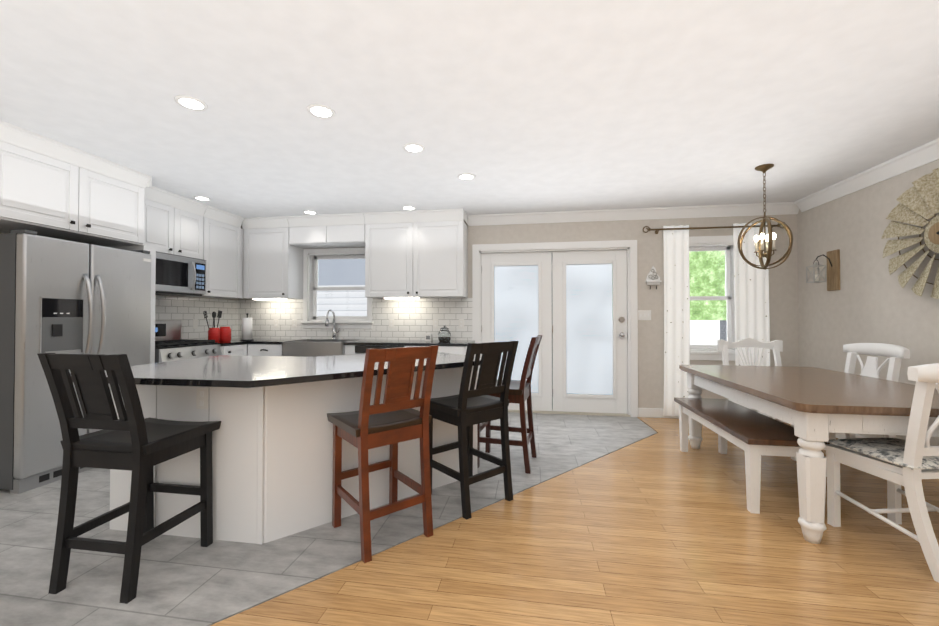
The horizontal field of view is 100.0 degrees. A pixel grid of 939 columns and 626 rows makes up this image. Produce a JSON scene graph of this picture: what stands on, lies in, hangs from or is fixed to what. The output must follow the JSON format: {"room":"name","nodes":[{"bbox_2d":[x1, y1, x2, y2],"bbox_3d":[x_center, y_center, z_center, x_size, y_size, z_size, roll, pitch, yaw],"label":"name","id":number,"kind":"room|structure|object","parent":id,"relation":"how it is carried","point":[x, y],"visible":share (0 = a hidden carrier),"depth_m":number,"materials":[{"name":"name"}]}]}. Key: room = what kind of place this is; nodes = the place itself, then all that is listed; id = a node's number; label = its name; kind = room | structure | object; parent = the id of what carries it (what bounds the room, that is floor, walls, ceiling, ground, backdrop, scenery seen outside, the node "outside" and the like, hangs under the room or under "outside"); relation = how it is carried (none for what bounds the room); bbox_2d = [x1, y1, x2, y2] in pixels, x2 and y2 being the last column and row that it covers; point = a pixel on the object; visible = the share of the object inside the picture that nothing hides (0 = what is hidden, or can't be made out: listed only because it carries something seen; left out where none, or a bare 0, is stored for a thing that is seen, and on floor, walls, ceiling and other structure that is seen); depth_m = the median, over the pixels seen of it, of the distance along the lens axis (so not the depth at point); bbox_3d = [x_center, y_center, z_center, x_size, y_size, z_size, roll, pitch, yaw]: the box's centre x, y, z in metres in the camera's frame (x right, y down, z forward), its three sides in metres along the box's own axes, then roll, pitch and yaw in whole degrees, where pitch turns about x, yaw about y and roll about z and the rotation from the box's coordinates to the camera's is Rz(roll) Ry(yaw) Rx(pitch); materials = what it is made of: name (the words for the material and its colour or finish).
{"room":"kitchen","nodes":[
{"label":"kitchen","id":0,"kind":"room"},
{"bbox_2d":[0,233,237,339],"bbox_3d":[-3.864,-0.026,2.321,0.162,2.500,6.650,0,-1,9],"label":"wall","id":1,"kind":"structure","parent":0,"point":[186,311],"depth_m":4.90,"materials":[{"name":"tile"}]},
{"bbox_2d":[144,186,207,259],"bbox_3d":[-3.293,-0.935,4.216,0.406,0.638,0.766,0,-1,9],"label":"upper cabinet","id":2,"kind":"object","parent":1,"relation":"attached to","point":[173,223],"visible":0.71,"depth_m":4.17,"materials":[{"name":"white wood"}]},
{"bbox_2d":[155,251,205,295],"bbox_3d":[-3.268,-0.407,4.206,0.458,0.415,0.760,0,-1,9],"label":"over-the-range microwave","id":3,"kind":"object","parent":1,"relation":"attached to","point":[177,275],"visible":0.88,"depth_m":4.22,"materials":[{"name":"silver metal"}]},
{"bbox_2d":[185,205,243,298],"bbox_3d":[-3.183,-0.721,4.920,0.406,1.050,0.656,0,-1,9],"label":"upper cabinet","id":4,"kind":"object","parent":1,"relation":"attached to","point":[222,243],"visible":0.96,"depth_m":4.85,"materials":[{"name":"white wood"}]},
{"bbox_2d":[0,412,656,625],"bbox_3d":[-1.125,1.244,1.880,5.406,0.050,6.650,0,-1,9],"label":"floor","id":5,"kind":"structure","parent":0,"point":[186,581],"depth_m":2.02,"materials":[{"name":"grey tile"}]},
{"bbox_2d":[0,230,150,493],"bbox_3d":[-3.252,0.334,3.173,0.748,1.800,0.920,0,-1,9],"label":"refrigerator","id":6,"kind":"object","parent":5,"relation":"on","point":[59,296],"visible":0.79,"depth_m":2.82,"materials":[{"name":"grey metal"}]},
{"bbox_2d":[0,120,155,363],"bbox_3d":[-3.330,-0.016,3.188,0.646,2.500,1.208,0,-1,9],"label":"tall cabinet","id":7,"kind":"object","parent":5,"relation":"on","point":[49,187],"visible":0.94,"depth_m":3.05,"materials":[{"name":"white wood"}]},
{"bbox_2d":[37,353,220,603],"bbox_3d":[-1.597,0.697,1.896,0.450,1.045,0.526,0,-1,9],"label":"bar stool","id":8,"kind":"object","parent":5,"relation":"on","point":[135,442],"visible":1,"depth_m":1.74,"materials":[{"name":"black wood"}]},
{"bbox_2d":[155,320,221,362],"bbox_3d":[-3.147,0.662,4.145,0.687,1.165,0.740,0,-1,9],"label":"gas range","id":9,"kind":"object","parent":5,"relation":"on","point":[171,344],"visible":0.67,"depth_m":4.22,"materials":[{"name":"grey metal"}]},
{"bbox_2d":[221,344,246,355],"bbox_3d":[-3.071,0.815,4.715,0.686,0.872,0.403,0,-1,9],"label":"base cabinet","id":10,"kind":"object","parent":5,"relation":"on","point":[241,349],"visible":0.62,"depth_m":4.65,"materials":[{"name":"white wood"}]},
{"bbox_2d":[247,344,281,355],"bbox_3d":[-2.457,0.820,5.113,0.496,0.872,0.676,0,-1,9],"label":"base cabinet","id":11,"kind":"object","parent":5,"relation":"on","point":[264,349],"visible":0.15,"depth_m":4.82,"materials":[{"name":"white wood"}]},
{"bbox_2d":[215,338,302,345],"bbox_3d":[-2.800,0.365,4.994,1.137,0.032,1.028,0,-1,9],"label":"countertop","id":12,"kind":"structure","parent":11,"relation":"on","point":[235,341],"depth_m":4.82,"materials":[{"name":"black stone"}]},
{"bbox_2d":[203,310,221,341],"bbox_3d":[-3.043,0.156,4.670,0.126,0.379,0.233,0,-1,9],"label":"utensils","id":13,"kind":"object","parent":12,"relation":"on","point":[213,333],"visible":1,"depth_m":4.66,"materials":[{"name":"red ceramic"}]},
{"bbox_2d":[220,327,230,341],"bbox_3d":[-2.997,0.258,4.835,0.133,0.180,0.133,0,-1,9],"label":"jar","id":14,"kind":"object","parent":12,"relation":"on","point":[225,334],"visible":0.79,"depth_m":4.78,"materials":[{"name":"red ceramic"}]},
{"bbox_2d":[240,313,253,340],"bbox_3d":[-2.859,0.176,5.072,0.150,0.349,0.150,0,-1,9],"label":"paper towel holder","id":15,"kind":"object","parent":12,"relation":"on","point":[247,329],"visible":1,"depth_m":5.02,"materials":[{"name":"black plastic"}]},
{"bbox_2d":[110,366,476,544],"bbox_3d":[-0.951,0.794,2.853,1.951,0.873,1.572,0,-1,9],"label":"base cabinet","id":16,"kind":"object","parent":5,"relation":"on","point":[272,462],"visible":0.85,"depth_m":2.17,"materials":[{"name":"white wood"}]},
{"bbox_2d":[70,352,480,387],"bbox_3d":[-0.907,0.340,2.707,2.145,0.032,1.792,0,-1,9],"label":"countertop","id":17,"kind":"structure","parent":16,"relation":"on","point":[237,371],"depth_m":2.22,"materials":[{"name":"black stone"}]},
{"bbox_2d":[345,345,354,354],"bbox_3d":[-1.366,0.818,4.970,0.136,0.872,0.623,0,-1,9],"label":"filler panel","id":18,"kind":"object","parent":5,"relation":"on","point":[349,349],"depth_m":4.67,"materials":[{"name":"white wood"}]},
{"bbox_2d":[355,345,403,353],"bbox_3d":[-1.012,0.817,4.840,0.594,0.871,0.625,0,-1,9],"label":"dishwasher","id":19,"kind":"object","parent":5,"relation":"on","point":[360,349],"visible":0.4,"depth_m":4.61,"materials":[{"name":"silver metal"}]},
{"bbox_2d":[327,345,438,562],"bbox_3d":[-0.487,0.701,2.216,0.450,1.045,0.526,1,-1,-39],"label":"bar stool","id":20,"kind":"object","parent":5,"relation":"on","point":[394,419],"visible":1,"depth_m":2.11,"materials":[{"name":"brown wood"}]},
{"bbox_2d":[404,346,466,354],"bbox_3d":[-0.351,0.816,4.785,0.718,0.872,0.676,0,-1,9],"label":"base cabinet","id":21,"kind":"object","parent":5,"relation":"on","point":[460,350],"visible":0.06,"depth_m":4.46,"materials":[{"name":"white wood"}]},
{"bbox_2d":[344,339,474,345],"bbox_3d":[-0.705,0.364,4.860,1.479,0.032,0.648,0,-1,9],"label":"countertop","id":22,"kind":"structure","parent":21,"relation":"on","point":[411,342],"depth_m":4.61,"materials":[{"name":"black stone"}]},
{"bbox_2d":[282,339,356,356],"bbox_3d":[-1.835,0.480,4.954,0.778,0.268,0.530,0,-1,9],"label":"farmhouse sink","id":23,"kind":"object","parent":22,"relation":"in","point":[315,347],"visible":0.42,"depth_m":4.70,"materials":[{"name":"silver metal"}]},
{"bbox_2d":[325,310,340,338],"bbox_3d":[-1.799,0.153,5.192,0.126,0.398,0.256,0,-1,9],"label":"gooseneck faucet","id":24,"kind":"object","parent":23,"relation":"on","point":[334,328],"visible":1,"depth_m":5.26,"materials":[{"name":"silver metal"}]},
{"bbox_2d":[425,333,432,340],"bbox_3d":[-0.510,0.301,4.946,0.080,0.095,0.082,0,-1,9],"label":"box","id":25,"kind":"object","parent":22,"relation":"on","point":[428,336],"visible":0.98,"depth_m":4.91,"materials":[{"name":"white plastic"}]},
{"bbox_2d":[438,325,450,340],"bbox_3d":[-0.309,0.251,4.876,0.160,0.195,0.160,0,-1,9],"label":"jar","id":26,"kind":"object","parent":22,"relation":"on","point":[444,333],"visible":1,"depth_m":4.82,"materials":[{"name":"white"}]},
{"bbox_2d":[429,341,518,519],"bbox_3d":[-0.002,0.705,2.632,0.450,1.045,0.526,1,-1,-40],"label":"bar stool","id":27,"kind":"object","parent":5,"relation":"on","point":[465,409],"visible":0.92,"depth_m":2.52,"materials":[{"name":"black wood"}]},
{"bbox_2d":[477,335,541,473],"bbox_3d":[0.321,0.713,3.280,0.526,1.045,0.450,0,-1,17],"label":"bar stool","id":28,"kind":"object","parent":5,"relation":"on","point":[519,392],"visible":0.79,"depth_m":3.14,"materials":[{"name":"brown wood"}]},
{"bbox_2d":[0,0,938,225],"bbox_3d":[-0.279,-1.332,1.777,7.420,0.100,6.950,0,-1,9],"label":"ceiling","id":29,"kind":"structure","parent":0,"point":[521,106],"depth_m":2.31,"materials":[{"name":"paint"}]},
{"bbox_2d":[174,95,207,110],"bbox_3d":[-1.690,-1.272,2.396,0.169,0.006,0.169,0,-1,3],"label":"recessed light","id":30,"kind":"object","parent":29,"relation":"in","point":[190,102],"depth_m":2.39,"materials":[{"name":"white"}]},
{"bbox_2d":[193,196,210,200],"bbox_3d":[-2.920,-1.250,4.308,0.169,0.006,0.169,0,-1,3],"label":"recessed light","id":31,"kind":"object","parent":29,"relation":"in","point":[201,198],"depth_m":4.30,"materials":[{"name":"white"}]},
{"bbox_2d":[303,210,316,213],"bbox_3d":[-1.971,-1.244,4.879,0.169,0.006,0.169,0,-1,3],"label":"recessed light","id":32,"kind":"object","parent":29,"relation":"in","point":[306,211],"depth_m":4.87,"materials":[{"name":"white"}]},
{"bbox_2d":[307,104,334,118],"bbox_3d":[-0.936,-1.271,2.491,0.169,0.006,0.169,0,-1,0],"label":"recessed light","id":33,"kind":"object","parent":29,"relation":"in","point":[318,110],"depth_m":2.49,"materials":[{"name":"white"}]},
{"bbox_2d":[402,206,415,209],"bbox_3d":[-0.721,-1.246,4.684,0.169,0.006,0.169,0,-1,0],"label":"recessed light","id":34,"kind":"object","parent":29,"relation":"in","point":[404,207],"depth_m":4.69,"materials":[{"name":"white"}]},
{"bbox_2d":[403,143,424,152],"bbox_3d":[-0.427,-1.265,3.029,0.169,0.006,0.169,0,-1,0],"label":"recessed light","id":35,"kind":"object","parent":29,"relation":"in","point":[413,147],"depth_m":3.02,"materials":[{"name":"white"}]},
{"bbox_2d":[457,173,475,179],"bbox_3d":[-0.028,-1.258,3.645,0.169,0.006,0.169,0,-1,3],"label":"recessed light","id":36,"kind":"object","parent":29,"relation":"in","point":[465,176],"depth_m":3.63,"materials":[{"name":"white"}]},
{"bbox_2d":[737,164,792,269],"bbox_3d":[2.546,-0.818,3.401,0.451,0.891,0.415,0,-1,9],"label":"orb chandelier","id":37,"kind":"object","parent":29,"relation":"hanging from","point":[766,245],"visible":1,"depth_m":3.39,"materials":[{"name":"brown metal"}]},
{"bbox_2d":[238,214,798,422],"bbox_3d":[0.244,0.006,5.114,7.420,2.500,0.165,0,-1,9],"label":"wall","id":38,"kind":"structure","parent":0,"point":[783,296],"depth_m":4.73,"materials":[{"name":"paint"}]},
{"bbox_2d":[238,299,302,338],"bbox_3d":[-2.781,0.084,5.510,0.996,0.543,0.011,0,-1,9],"label":"backsplash","id":39,"kind":"structure","parent":38,"relation":"attached to","point":[263,314],"depth_m":5.50,"materials":[{"name":"tile"}]},
{"bbox_2d":[274,319,277,326],"bbox_3d":[-2.693,0.142,5.486,0.070,0.115,0.007,0,-1,9],"label":"electrical outlet plate","id":40,"kind":"object","parent":39,"relation":"attached to","point":[275,322],"visible":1,"depth_m":5.48,"materials":[{"name":"white plastic"}]},
{"bbox_2d":[292,319,296,326],"bbox_3d":[-2.417,0.142,5.443,0.070,0.115,0.007,0,-1,9],"label":"electrical outlet plate","id":41,"kind":"object","parent":39,"relation":"attached to","point":[294,322],"visible":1,"depth_m":5.44,"materials":[{"name":"white plastic"}]},
{"bbox_2d":[242,216,302,299],"bbox_3d":[-2.648,-0.708,5.302,0.666,1.068,0.396,0,-1,9],"label":"upper cabinet","id":42,"kind":"object","parent":38,"relation":"attached to","point":[272,263],"visible":1,"depth_m":5.16,"materials":[{"name":"white wood"}]},
{"bbox_2d":[287,213,364,248],"bbox_3d":[-1.803,-1.066,5.175,1.036,0.355,0.396,0,-1,9],"label":"upper cabinet","id":43,"kind":"object","parent":38,"relation":"attached to","point":[346,230],"visible":1,"depth_m":5.03,"materials":[{"name":"white wood"}]},
{"bbox_2d":[301,247,373,328],"bbox_3d":[-1.784,-0.332,5.421,1.036,1.093,0.200,0,-1,9],"label":"kitchen window","id":44,"kind":"structure","parent":38,"relation":"in","point":[311,288],"depth_m":5.42,"materials":[{"name":"white wood"}]},
{"bbox_2d":[303,329,371,338],"bbox_3d":[-1.793,0.286,5.353,1.004,0.135,0.011,0,-1,9],"label":"backsplash","id":45,"kind":"structure","parent":38,"relation":"attached to","point":[340,334],"depth_m":5.34,"materials":[{"name":"tile"}]},
{"bbox_2d":[363,208,466,298],"bbox_3d":[-0.667,-0.720,5.018,1.248,1.050,0.348,0,-1,9],"label":"upper cabinet","id":46,"kind":"object","parent":38,"relation":"attached to","point":[416,254],"depth_m":4.84,"materials":[{"name":"white wood"}]},
{"bbox_2d":[372,298,471,339],"bbox_3d":[-0.621,0.080,5.173,1.368,0.543,0.011,0,-1,9],"label":"backsplash","id":47,"kind":"structure","parent":38,"relation":"attached to","point":[413,319],"depth_m":5.17,"materials":[{"name":"tile"}]},
{"bbox_2d":[389,319,393,327],"bbox_3d":[-1.034,0.140,5.228,0.070,0.115,0.007,0,-1,9],"label":"electrical outlet plate","id":48,"kind":"object","parent":47,"relation":"attached to","point":[391,323],"visible":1,"depth_m":5.22,"materials":[{"name":"white plastic"}]},
{"bbox_2d":[433,319,437,327],"bbox_3d":[-0.441,0.139,5.135,0.070,0.115,0.007,0,-1,9],"label":"electrical outlet plate","id":49,"kind":"object","parent":47,"relation":"attached to","point":[435,323],"visible":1,"depth_m":5.13,"materials":[{"name":"white plastic"}]},
{"bbox_2d":[459,319,463,327],"bbox_3d":[-0.105,0.138,5.083,0.070,0.115,0.007,0,-1,9],"label":"electrical outlet plate","id":50,"kind":"object","parent":47,"relation":"attached to","point":[461,323],"visible":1,"depth_m":5.08,"materials":[{"name":"white plastic"}]},
{"bbox_2d":[481,252,551,410],"bbox_3d":[0.594,0.230,5.045,0.900,2.006,0.059,0,-1,9],"label":"patio door","id":51,"kind":"structure","parent":38,"relation":"in","point":[523,299],"depth_m":5.03,"materials":[{"name":"white glass"}]},
{"bbox_2d":[472,240,637,416],"bbox_3d":[1.044,0.187,4.984,2.010,2.135,0.172,0,-1,9],"label":"door frame","id":52,"kind":"structure","parent":38,"relation":"attached to","point":[630,246],"depth_m":4.83,"materials":[{"name":"white wood"}]},
{"bbox_2d":[552,250,626,413],"bbox_3d":[1.480,0.228,4.875,0.900,2.006,0.122,0,-1,9],"label":"patio door","id":53,"kind":"structure","parent":38,"relation":"in","point":[589,311],"depth_m":4.90,"materials":[{"name":"white glass"}]},
{"bbox_2d":[468,202,798,225],"bbox_3d":[1.863,-1.188,4.764,3.807,0.120,0.085,0,-1,9],"label":"crown molding","id":54,"kind":"structure","parent":38,"relation":"attached to","point":[756,209],"depth_m":4.74,"materials":[{"name":"white wood"}]},
{"bbox_2d":[638,310,650,319],"bbox_3d":[2.110,0.027,4.749,0.150,0.120,0.012,0,-1,9],"label":"light switch","id":55,"kind":"object","parent":38,"relation":"attached to","point":[644,314],"visible":1,"depth_m":4.75,"materials":[{"name":"white plastic"}]},
{"bbox_2d":[645,266,661,288],"bbox_3d":[2.200,-0.426,4.715,0.170,0.285,0.060,0,-1,9],"label":"wall shelf","id":56,"kind":"object","parent":38,"relation":"attached to","point":[653,278],"visible":1,"depth_m":4.73,"materials":[{"name":"beige"}]},
{"bbox_2d":[689,235,734,360],"bbox_3d":[2.817,-0.174,4.710,0.860,1.460,0.185,0,-1,9],"label":"dining window","id":57,"kind":"structure","parent":38,"relation":"in","point":[710,243],"depth_m":4.70,"materials":[{"name":"white"}]},
{"bbox_2d":[643,222,785,232],"bbox_3d":[2.807,-0.991,4.556,1.530,0.080,0.034,0,-1,9],"label":"curtain rod","id":58,"kind":"object","parent":38,"relation":"attached to","point":[777,225],"visible":0.83,"depth_m":4.56,"materials":[{"name":"brown metal"}]},
{"bbox_2d":[663,225,689,415],"bbox_3d":[2.430,0.090,4.638,0.293,2.240,0.032,0,-1,9],"label":"panel","id":59,"kind":"object","parent":58,"relation":"hanging from","point":[676,305],"visible":0.9,"depth_m":4.64,"materials":[{"name":"fabric"}]},
{"bbox_2d":[733,223,769,416],"bbox_3d":[3.231,0.089,4.514,0.368,2.240,0.032,0,-1,9],"label":"panel","id":60,"kind":"object","parent":58,"relation":"hanging from","point":[751,298],"visible":0.56,"depth_m":4.52,"materials":[{"name":"fabric"}]},
{"bbox_2d":[210,417,938,625],"bbox_3d":[-0.137,1.242,1.726,6.834,0.050,6.650,0,-1,9],"label":"floor","id":61,"kind":"structure","parent":0,"point":[659,528],"depth_m":1.94,"materials":[{"name":"brown wood"}]},
{"bbox_2d":[717,338,782,421],"bbox_3d":[2.756,0.742,3.689,0.580,0.995,0.547,0,-1,9],"label":"chair","id":62,"kind":"object","parent":61,"relation":"on","point":[775,346],"visible":0.17,"depth_m":3.91,"materials":[{"name":"white wood"}]},
{"bbox_2d":[674,397,829,513],"bbox_3d":[1.995,0.999,2.962,0.440,0.465,1.255,0,-1,9],"label":"bench","id":63,"kind":"object","parent":61,"relation":"on","point":[754,435],"visible":0.85,"depth_m":2.65,"materials":[{"name":"wood"}]},
{"bbox_2d":[679,365,938,543],"bbox_3d":[2.410,0.855,2.801,1.150,0.750,1.750,0,-1,9],"label":"dining table","id":64,"kind":"object","parent":61,"relation":"on","point":[814,406],"visible":0.96,"depth_m":2.18,"materials":[{"name":"brown wood"}]},
{"bbox_2d":[791,343,909,476],"bbox_3d":[2.966,0.736,3.107,0.555,0.995,0.530,0,-1,7],"label":"chair","id":65,"kind":"object","parent":61,"relation":"on","point":[896,354],"visible":0.23,"depth_m":3.07,"materials":[{"name":"white wood"}]},
{"bbox_2d":[823,363,938,582],"bbox_3d":[2.311,0.724,2.048,0.530,0.995,0.555,0,-1,-4],"label":"dining chair","id":66,"kind":"object","parent":61,"relation":"on","point":[910,462],"visible":0.98,"depth_m":1.91,"materials":[{"name":"white wood"}]},
{"bbox_2d":[797,159,938,445],"bbox_3d":[3.306,-0.039,1.204,0.165,2.500,6.650,0,-1,9],"label":"wall","id":67,"kind":"structure","parent":0,"point":[871,300],"depth_m":3.62,"materials":[{"name":"paint"}]},
{"bbox_2d":[806,249,839,290],"bbox_3d":[3.557,-0.427,3.978,0.221,0.400,0.150,0,-1,9],"label":"lantern sconce","id":68,"kind":"object","parent":67,"relation":"attached to","point":[832,279],"visible":1,"depth_m":3.96,"materials":[{"name":"brown wood"}]},
{"bbox_2d":[794,138,938,211],"bbox_3d":[3.190,-1.229,1.191,0.085,0.120,6.560,0,-1,9],"label":"crown molding","id":69,"kind":"structure","parent":67,"relation":"attached to","point":[924,154],"depth_m":3.43,"materials":[{"name":"white wood"}]},
{"bbox_2d":[881,168,938,298],"bbox_3d":[3.423,-0.575,2.826,0.127,0.946,0.947,0,-1,9],"label":"wall art","id":70,"kind":"object","parent":67,"relation":"attached to","point":[919,200],"visible":1,"depth_m":3.02,"materials":[{"name":"metal"}]},
{"label":"outside","id":71,"kind":"structure","parent":0,"visible":0},
{"bbox_2d":[317,259,366,315],"bbox_3d":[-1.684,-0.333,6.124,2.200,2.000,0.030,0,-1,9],"label":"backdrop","id":72,"kind":"structure","parent":71,"point":[351,297],"depth_m":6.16,"materials":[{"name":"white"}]},
{"bbox_2d":[612,251,726,368],"bbox_3d":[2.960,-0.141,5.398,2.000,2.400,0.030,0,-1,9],"label":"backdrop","id":73,"kind":"structure","parent":71,"point":[701,307],"depth_m":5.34,"materials":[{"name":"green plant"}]}
]}

